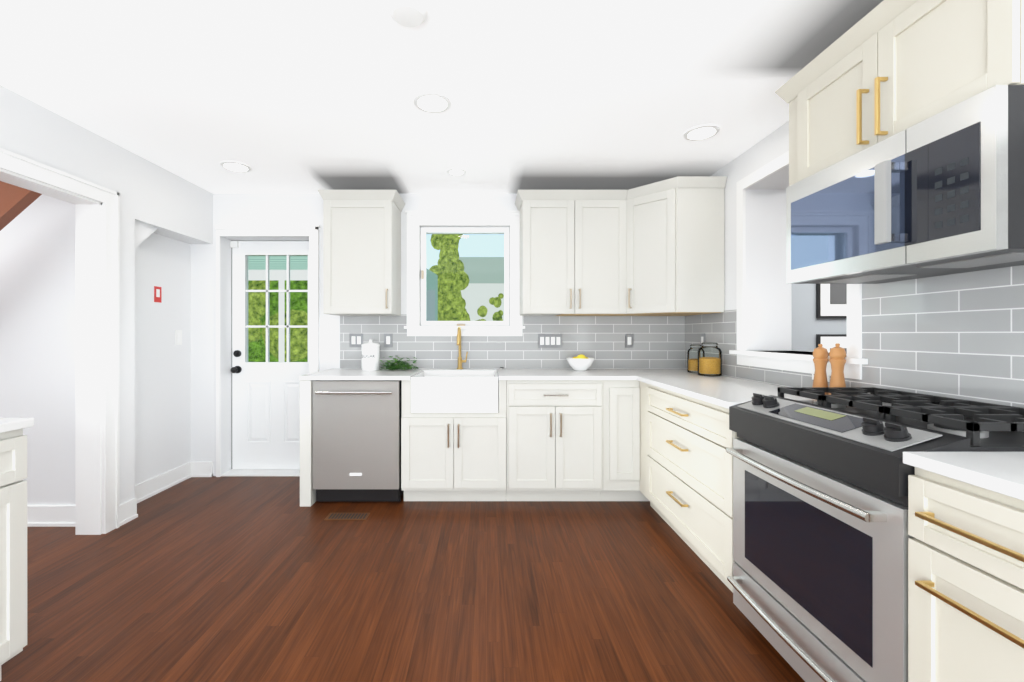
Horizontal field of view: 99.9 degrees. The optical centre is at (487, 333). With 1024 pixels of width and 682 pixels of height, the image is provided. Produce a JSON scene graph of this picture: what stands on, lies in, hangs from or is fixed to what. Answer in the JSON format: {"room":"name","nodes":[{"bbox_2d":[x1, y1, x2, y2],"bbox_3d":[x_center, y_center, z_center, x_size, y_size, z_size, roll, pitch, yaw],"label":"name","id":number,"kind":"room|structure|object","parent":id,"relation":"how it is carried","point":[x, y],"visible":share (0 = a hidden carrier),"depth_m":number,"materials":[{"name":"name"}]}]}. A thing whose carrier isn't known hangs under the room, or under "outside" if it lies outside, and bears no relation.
{"room":"kitchen","nodes":[
{"label":"kitchen","id":0,"kind":"room"},
{"bbox_2d":[0,194,74,504],"bbox_3d":[-4.040,0.010,3.335,3.120,2.400,1.230,0,0,0],"label":"wall","id":1,"kind":"structure","parent":0,"point":[37,309],"depth_m":2.72,"materials":[{"name":"white paint"}]},
{"bbox_2d":[27,505,74,526],"bbox_3d":[-3.740,1.147,2.709,2.520,0.125,0.022,0,0,0],"label":"baseboard","id":2,"kind":"structure","parent":1,"relation":"attached to","point":[50,515],"depth_m":2.71,"materials":[{"name":"white paint"}]},
{"bbox_2d":[0,85,212,504],"bbox_3d":[-2.475,0.010,0.625,0.290,2.400,6.050,0,0,0],"label":"wall","id":3,"kind":"structure","parent":0,"point":[166,219],"depth_m":3.10,"materials":[{"name":"white paint"}]},
{"bbox_2d":[0,181,41,230],"bbox_3d":[-3.395,-0.213,2.430,1.810,1.913,0.060,0,0,0],"label":"stair stringer","id":4,"kind":"object","parent":3,"relation":"attached to","point":[15,201],"depth_m":2.40,"materials":[{"name":"brown wood"}]},
{"bbox_2d":[0,148,119,534],"bbox_3d":[-2.391,0.165,2.110,0.178,2.090,1.160,0,0,0],"label":"door frame","id":5,"kind":"structure","parent":3,"relation":"attached to","point":[97,359],"depth_m":2.59,"materials":[{"name":"white paint"}]},
{"bbox_2d":[154,286,161,302],"bbox_3d":[-2.518,-0.300,3.285,0.004,0.120,0.070,0,0,0],"label":"fire alarm","id":6,"kind":"object","parent":3,"relation":"attached to","point":[157,294],"visible":1,"depth_m":3.28,"materials":[{"name":"red plastic"}]},
{"bbox_2d":[120,462,196,514],"bbox_3d":[-2.500,1.147,3.255,0.040,0.125,0.790,0,0,0],"label":"baseboard","id":7,"kind":"structure","parent":3,"relation":"attached to","point":[151,487],"depth_m":3.29,"materials":[{"name":"white paint"}]},
{"bbox_2d":[175,330,181,344],"bbox_3d":[-2.517,0.030,3.505,0.007,0.120,0.070,0,0,0],"label":"light switch","id":8,"kind":"object","parent":3,"relation":"attached to","point":[178,337],"visible":1,"depth_m":3.50,"materials":[{"name":"white plastic"}]},
{"bbox_2d":[0,476,804,681],"bbox_3d":[-0.400,1.235,0.700,11.200,0.050,6.600,0,0,0],"label":"floor","id":9,"kind":"structure","parent":0,"point":[236,579],"depth_m":1.97,"materials":[{"name":"brown wood"}]},
{"bbox_2d":[0,429,26,680],"bbox_3d":[-1.963,0.768,1.100,0.725,0.884,0.800,0,0,0],"label":"base cabinet","id":10,"kind":"object","parent":9,"relation":"on","point":[13,545],"visible":1,"depth_m":1.44,"materials":[{"name":"grey paint"}]},
{"bbox_2d":[0,418,33,432],"bbox_3d":[-1.958,0.310,0.255,0.737,0.030,2.510,0,0,0],"label":"countertop","id":11,"kind":"structure","parent":10,"relation":"on","point":[8,424],"depth_m":1.46,"materials":[{"name":"white stone"}]},
{"bbox_2d":[324,513,369,519],"bbox_3d":[-0.926,1.208,2.845,0.270,0.004,0.110,0,0,0],"label":"floor vent","id":12,"kind":"object","parent":9,"relation":"in","point":[347,516],"visible":1,"depth_m":2.84,"materials":[{"name":"brown metal"}]},
{"bbox_2d":[313,380,403,501],"bbox_3d":[-0.927,0.769,3.284,0.608,0.881,0.631,0,0,0],"label":"dishwasher","id":13,"kind":"object","parent":9,"relation":"on","point":[356,440],"visible":0.94,"depth_m":3.02,"materials":[{"name":"silver metal"}]},
{"bbox_2d":[401,403,519,500],"bbox_3d":[-0.200,0.884,3.315,0.811,0.653,0.611,0,0,0],"label":"base cabinet","id":14,"kind":"object","parent":9,"relation":"on","point":[445,456],"depth_m":3.02,"materials":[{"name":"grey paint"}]},
{"bbox_2d":[498,379,607,500],"bbox_3d":[0.452,0.768,3.315,0.755,0.884,0.611,0,0,0],"label":"base cabinet","id":15,"kind":"object","parent":9,"relation":"on","point":[554,440],"depth_m":3.02,"materials":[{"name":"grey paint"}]},
{"bbox_2d":[299,369,696,379],"bbox_3d":[0.176,0.310,3.319,2.987,0.030,0.643,0,0,0],"label":"countertop","id":16,"kind":"structure","parent":15,"relation":"on","point":[330,374],"depth_m":3.19,"materials":[{"name":"white stone"}]},
{"bbox_2d":[361,339,379,370],"bbox_3d":[-0.945,0.168,3.480,0.148,0.252,0.148,0,0,0],"label":"sugar canister","id":17,"kind":"object","parent":16,"relation":"on","point":[372,349],"visible":1,"depth_m":3.42,"materials":[{"name":"white ceramic"}]},
{"bbox_2d":[380,356,418,370],"bbox_3d":[-0.711,0.234,3.459,0.313,0.115,0.213,0,0,0],"label":"bunch","id":18,"kind":"object","parent":16,"relation":"on","point":[389,365],"visible":1,"depth_m":3.42,"materials":[{"name":"green plant"}]},
{"bbox_2d":[411,371,497,412],"bbox_3d":[-0.231,0.428,3.265,0.612,0.250,0.515,0,0,0],"label":"farmhouse sink","id":19,"kind":"object","parent":16,"relation":"in","point":[454,391],"visible":0.98,"depth_m":3.01,"materials":[{"name":"white ceramic"}]},
{"bbox_2d":[457,326,467,368],"bbox_3d":[-0.210,0.116,3.498,0.094,0.356,0.217,0,0,0],"label":"faucet","id":20,"kind":"object","parent":16,"relation":"on","point":[460,361],"visible":1,"depth_m":3.57,"materials":[{"name":"gold metal"}]},
{"bbox_2d":[566,354,594,370],"bbox_3d":[0.745,0.229,3.450,0.226,0.130,0.226,0,0,0],"label":"bowl","id":21,"kind":"object","parent":16,"relation":"on","point":[580,362],"visible":1,"depth_m":3.38,"materials":[{"name":"white ceramic"}]},
{"bbox_2d":[608,380,643,500],"bbox_3d":[0.948,0.768,3.315,0.237,0.884,0.611,0,0,0],"label":"base cabinet","id":22,"kind":"object","parent":9,"relation":"on","point":[623,395],"depth_m":3.02,"materials":[{"name":"grey paint"}]},
{"bbox_2d":[631,373,814,408],"bbox_3d":[1.346,0.310,2.670,0.647,0.030,1.650,0,0,0],"label":"countertop","id":23,"kind":"structure","parent":22,"relation":"on","point":[724,391],"depth_m":2.40,"materials":[{"name":"white stone"}]},
{"bbox_2d":[687,344,704,372],"bbox_3d":[1.585,0.187,3.270,0.120,0.215,0.120,0,0,0],"label":"pasta jar","id":24,"kind":"object","parent":23,"relation":"on","point":[692,364],"visible":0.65,"depth_m":3.26,"materials":[{"name":"clear glass"}]},
{"bbox_2d":[698,342,721,375],"bbox_3d":[1.565,0.177,3.030,0.152,0.235,0.152,0,0,0],"label":"pasta jar","id":25,"kind":"object","parent":23,"relation":"on","point":[710,365],"visible":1,"depth_m":2.99,"materials":[{"name":"clear glass"}]},
{"bbox_2d":[812,344,828,394],"bbox_3d":[1.595,0.172,2.060,0.064,0.245,0.064,0,0,0],"label":"peppermill","id":26,"kind":"object","parent":23,"relation":"on","point":[820,356],"visible":0.81,"depth_m":2.04,"materials":[{"name":"brown wood"}]},
{"bbox_2d":[829,343,845,394],"bbox_3d":[1.600,0.169,1.965,0.065,0.250,0.065,0,0,0],"label":"peppermill","id":27,"kind":"object","parent":23,"relation":"on","point":[837,355],"visible":0.69,"depth_m":1.95,"materials":[{"name":"brown wood"}]},
{"bbox_2d":[640,381,738,591],"bbox_3d":[1.337,0.768,2.436,0.647,0.883,1.180,0,0,0],"label":"base cabinet","id":28,"kind":"object","parent":9,"relation":"on","point":[686,474],"visible":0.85,"depth_m":2.23,"materials":[{"name":"beige paint"}]},
{"bbox_2d":[726,387,1023,681],"bbox_3d":[1.325,0.719,1.462,0.688,0.982,0.760,0,0,0],"label":"range","id":29,"kind":"object","parent":9,"relation":"on","point":[818,580],"visible":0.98,"depth_m":1.33,"materials":[{"name":"silver metal"}]},
{"bbox_2d":[908,467,1023,681],"bbox_3d":[1.337,0.768,0.239,0.647,0.883,1.678,0,0,0],"label":"base cabinet","id":30,"kind":"object","parent":9,"relation":"on","point":[966,583],"visible":1,"depth_m":0.95,"materials":[{"name":"beige paint"}]},
{"bbox_2d":[903,452,1023,500],"bbox_3d":[1.355,0.310,0.639,0.630,0.030,0.879,0,0,0],"label":"countertop","id":31,"kind":"structure","parent":30,"relation":"on","point":[1001,472],"depth_m":0.97,"materials":[{"name":"white stone"}]},
{"bbox_2d":[191,194,684,475],"bbox_3d":[-0.320,0.010,3.800,4.600,2.400,0.300,0,0,0],"label":"wall","id":32,"kind":"structure","parent":0,"point":[267,209],"depth_m":3.65,"materials":[{"name":"white paint"}]},
{"bbox_2d":[215,225,319,476],"bbox_3d":[-1.855,0.148,3.783,0.874,2.126,0.335,0,0,0],"label":"door frame","id":33,"kind":"structure","parent":32,"relation":"attached to","point":[311,232],"depth_m":3.63,"materials":[{"name":"white paint"}]},
{"bbox_2d":[230,241,308,468],"bbox_3d":[-1.885,0.186,3.781,0.752,2.019,0.127,0,0,0],"label":"door","id":34,"kind":"structure","parent":32,"relation":"in","point":[266,415],"depth_m":3.80,"materials":[{"name":"white paint"}]},
{"bbox_2d":[318,190,404,315],"bbox_3d":[-0.998,-0.626,3.454,0.605,0.947,0.383,0,0,0],"label":"upper cabinet","id":35,"kind":"object","parent":32,"relation":"attached to","point":[361,252],"visible":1,"depth_m":3.31,"materials":[{"name":"white paint"}]},
{"bbox_2d":[404,211,524,335],"bbox_3d":[-0.193,-0.507,3.663,1.015,1.054,0.125,0,0,0],"label":"window","id":36,"kind":"structure","parent":32,"relation":"in","point":[416,220],"depth_m":3.63,"materials":[{"name":"white paint"}]},
{"bbox_2d":[340,315,684,367],"bbox_3d":[0.211,0.065,3.646,2.922,0.456,0.008,0,0,0],"label":"tile backsplash","id":37,"kind":"structure","parent":32,"relation":"attached to","point":[659,341],"depth_m":3.64,"materials":[{"name":"grey tile"}]},
{"bbox_2d":[349,333,362,346],"bbox_3d":[-1.110,0.055,3.638,0.115,0.116,0.007,0,0,0],"label":"outlet","id":38,"kind":"object","parent":37,"relation":"attached to","point":[355,339],"visible":0.95,"depth_m":3.64,"materials":[{"name":"grey plastic"}]},
{"bbox_2d":[384,333,392,346],"bbox_3d":[-0.840,0.055,3.638,0.072,0.116,0.007,0,0,0],"label":"electrical outlet plate","id":39,"kind":"object","parent":37,"relation":"attached to","point":[388,339],"visible":1,"depth_m":3.64,"materials":[{"name":"grey plastic"}]},
{"bbox_2d":[538,334,561,347],"bbox_3d":[0.528,0.061,3.638,0.194,0.110,0.007,0,0,0],"label":"light switch","id":40,"kind":"object","parent":37,"relation":"attached to","point":[549,340],"visible":1,"depth_m":3.63,"materials":[{"name":"grey plastic"}]},
{"bbox_2d":[625,334,633,347],"bbox_3d":[1.200,0.060,3.638,0.072,0.116,0.007,0,0,0],"label":"electrical outlet plate","id":41,"kind":"object","parent":37,"relation":"attached to","point":[629,340],"visible":1,"depth_m":3.64,"materials":[{"name":"grey plastic"}]},
{"bbox_2d":[515,190,627,315],"bbox_3d":[0.651,-0.625,3.454,0.838,0.951,0.383,0,0,0],"label":"upper cabinet","id":42,"kind":"object","parent":32,"relation":"attached to","point":[573,252],"visible":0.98,"depth_m":3.31,"materials":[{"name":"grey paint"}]},
{"bbox_2d":[0,0,882,193],"bbox_3d":[-0.400,-1.240,0.750,11.200,0.100,6.700,0,0,0],"label":"ceiling","id":43,"kind":"structure","parent":0,"point":[295,96],"depth_m":2.04,"materials":[{"name":"paint"}]},
{"bbox_2d":[220,161,250,171],"bbox_3d":[-1.787,-1.185,3.055,0.194,0.010,0.194,0,0,0],"label":"recessed light","id":44,"kind":"object","parent":43,"relation":"in","point":[235,166],"visible":1,"depth_m":3.04,"materials":[{"name":"white paint"}]},
{"bbox_2d":[388,0,426,27],"bbox_3d":[-0.290,-1.171,1.567,0.140,0.038,0.140,0,0,0],"label":"smoke detector","id":45,"kind":"object","parent":43,"relation":"attached to","point":[409,13],"visible":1,"depth_m":1.55,"materials":[{"name":"white plastic"}]},
{"bbox_2d":[413,92,450,112],"bbox_3d":[-0.283,-1.185,2.210,0.194,0.010,0.194,0,0,0],"label":"recessed light","id":46,"kind":"object","parent":43,"relation":"in","point":[432,101],"visible":0.96,"depth_m":2.20,"materials":[{"name":"white paint"}]},
{"bbox_2d":[447,168,465,175],"bbox_3d":[-0.227,-1.185,3.150,0.144,0.010,0.144,0,0,0],"label":"recessed light","id":47,"kind":"object","parent":43,"relation":"in","point":[457,171],"visible":0.96,"depth_m":3.13,"materials":[{"name":"white paint"}]},
{"bbox_2d":[683,124,719,140],"bbox_3d":[1.264,-1.185,2.540,0.194,0.010,0.194,0,0,0],"label":"recessed light","id":48,"kind":"object","parent":43,"relation":"in","point":[700,132],"visible":0.98,"depth_m":2.53,"materials":[{"name":"white paint"}]},
{"bbox_2d":[685,121,846,386],"bbox_3d":[1.830,0.010,0.625,0.300,2.400,6.050,0,0,0],"label":"wall","id":49,"kind":"structure","parent":0,"point":[768,308],"depth_m":2.80,"materials":[{"name":"white paint"}]},
{"bbox_2d":[618,176,726,315],"bbox_3d":[1.369,-0.625,3.326,0.613,0.951,0.640,0,0,0],"label":"upper cabinet","id":50,"kind":"object","parent":49,"relation":"attached to","point":[675,246],"visible":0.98,"depth_m":3.04,"materials":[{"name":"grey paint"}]},
{"bbox_2d":[729,151,867,379],"bbox_3d":[1.805,-0.403,2.395,0.350,1.215,1.010,0,0,0],"label":"window frame","id":51,"kind":"structure","parent":49,"relation":"attached to","point":[804,363],"depth_m":2.47,"materials":[{"name":"white paint"}]},
{"bbox_2d":[685,265,1023,407],"bbox_3d":[1.676,-0.158,1.946,0.008,0.945,3.392,0,0,0],"label":"tile backsplash","id":52,"kind":"structure","parent":49,"relation":"attached to","point":[958,336],"depth_m":1.60,"materials":[{"name":"grey tile"}]},
{"bbox_2d":[700,333,704,346],"bbox_3d":[1.668,0.055,3.335,0.007,0.116,0.070,0,0,0],"label":"outlet plate","id":53,"kind":"object","parent":52,"relation":"attached to","point":[702,337],"visible":0.64,"depth_m":3.33,"materials":[{"name":"grey plastic"}]},
{"bbox_2d":[792,284,846,351],"bbox_3d":[1.983,0.010,0.750,0.006,2.400,6.300,0,0,0],"label":"wall","id":54,"kind":"structure","parent":0,"point":[807,325],"depth_m":2.65,"materials":[{"name":"grey paint"}]},
{"bbox_2d":[816,334,846,353],"bbox_3d":[3.075,0.258,3.736,0.420,0.505,0.027,0,0,0],"label":"picture frame","id":55,"kind":"object","parent":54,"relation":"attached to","point":[828,342],"visible":0.19,"depth_m":3.72,"materials":[{"name":"black"}]},
{"bbox_2d":[816,284,846,317],"bbox_3d":[3.075,-0.393,3.736,0.420,0.515,0.027,0,0,0],"label":"picture frame","id":56,"kind":"object","parent":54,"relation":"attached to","point":[831,300],"visible":0.43,"depth_m":3.72,"materials":[{"name":"black"}]},
{"bbox_2d":[775,0,1023,185],"bbox_3d":[1.482,-0.865,1.501,0.388,0.470,0.915,0,0,0],"label":"upper cabinet","id":57,"kind":"object","parent":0,"point":[883,70],"visible":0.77,"depth_m":1.40,"materials":[{"name":"beige paint"}]},
{"bbox_2d":[786,85,1023,283],"bbox_3d":[1.450,-0.418,1.462,0.439,0.415,0.760,0,0,0],"label":"microwave","id":58,"kind":"object","parent":57,"relation":"attached to","point":[940,193],"visible":1,"depth_m":1.28,"materials":[{"name":"silver metal"}]},
{"label":"outside","id":59,"kind":"structure","parent":0,"visible":0},
{"bbox_3d":[-2.000,1.435,9.975,20.000,0.050,12.050,0,0,0],"label":"ground","id":60,"kind":"structure","parent":59,"visible":0},
{"bbox_2d":[248,280,307,361],"bbox_3d":[-4.469,-0.134,6.089,4.438,3.087,0.586,0,0,0],"label":"hedge","id":61,"kind":"object","parent":60,"relation":"on","point":[299,335],"depth_m":5.92,"materials":[{"name":"green plant"}]},
{"bbox_2d":[248,256,307,361],"bbox_3d":[-3.400,0.285,4.685,4.200,2.250,1.430,0,0,0],"label":"porch","id":62,"kind":"object","parent":60,"relation":"on","point":[300,273],"depth_m":5.30,"materials":[{"name":"white"}]},
{"bbox_2d":[426,257,503,320],"bbox_3d":[1.350,-0.225,8.092,6.500,3.270,5.015,0,0,0],"label":"house","id":63,"kind":"structure","parent":60,"relation":"on","point":[482,281],"depth_m":10.42,"materials":[{"name":"white"}]},
{"bbox_2d":[429,234,503,320],"bbox_3d":[-0.505,-0.389,7.416,1.775,4.306,1.078,0,0,0],"label":"conifer","id":64,"kind":"object","parent":60,"relation":"on","point":[450,299],"depth_m":7.28,"materials":[{"name":"green plant"}]}
]}

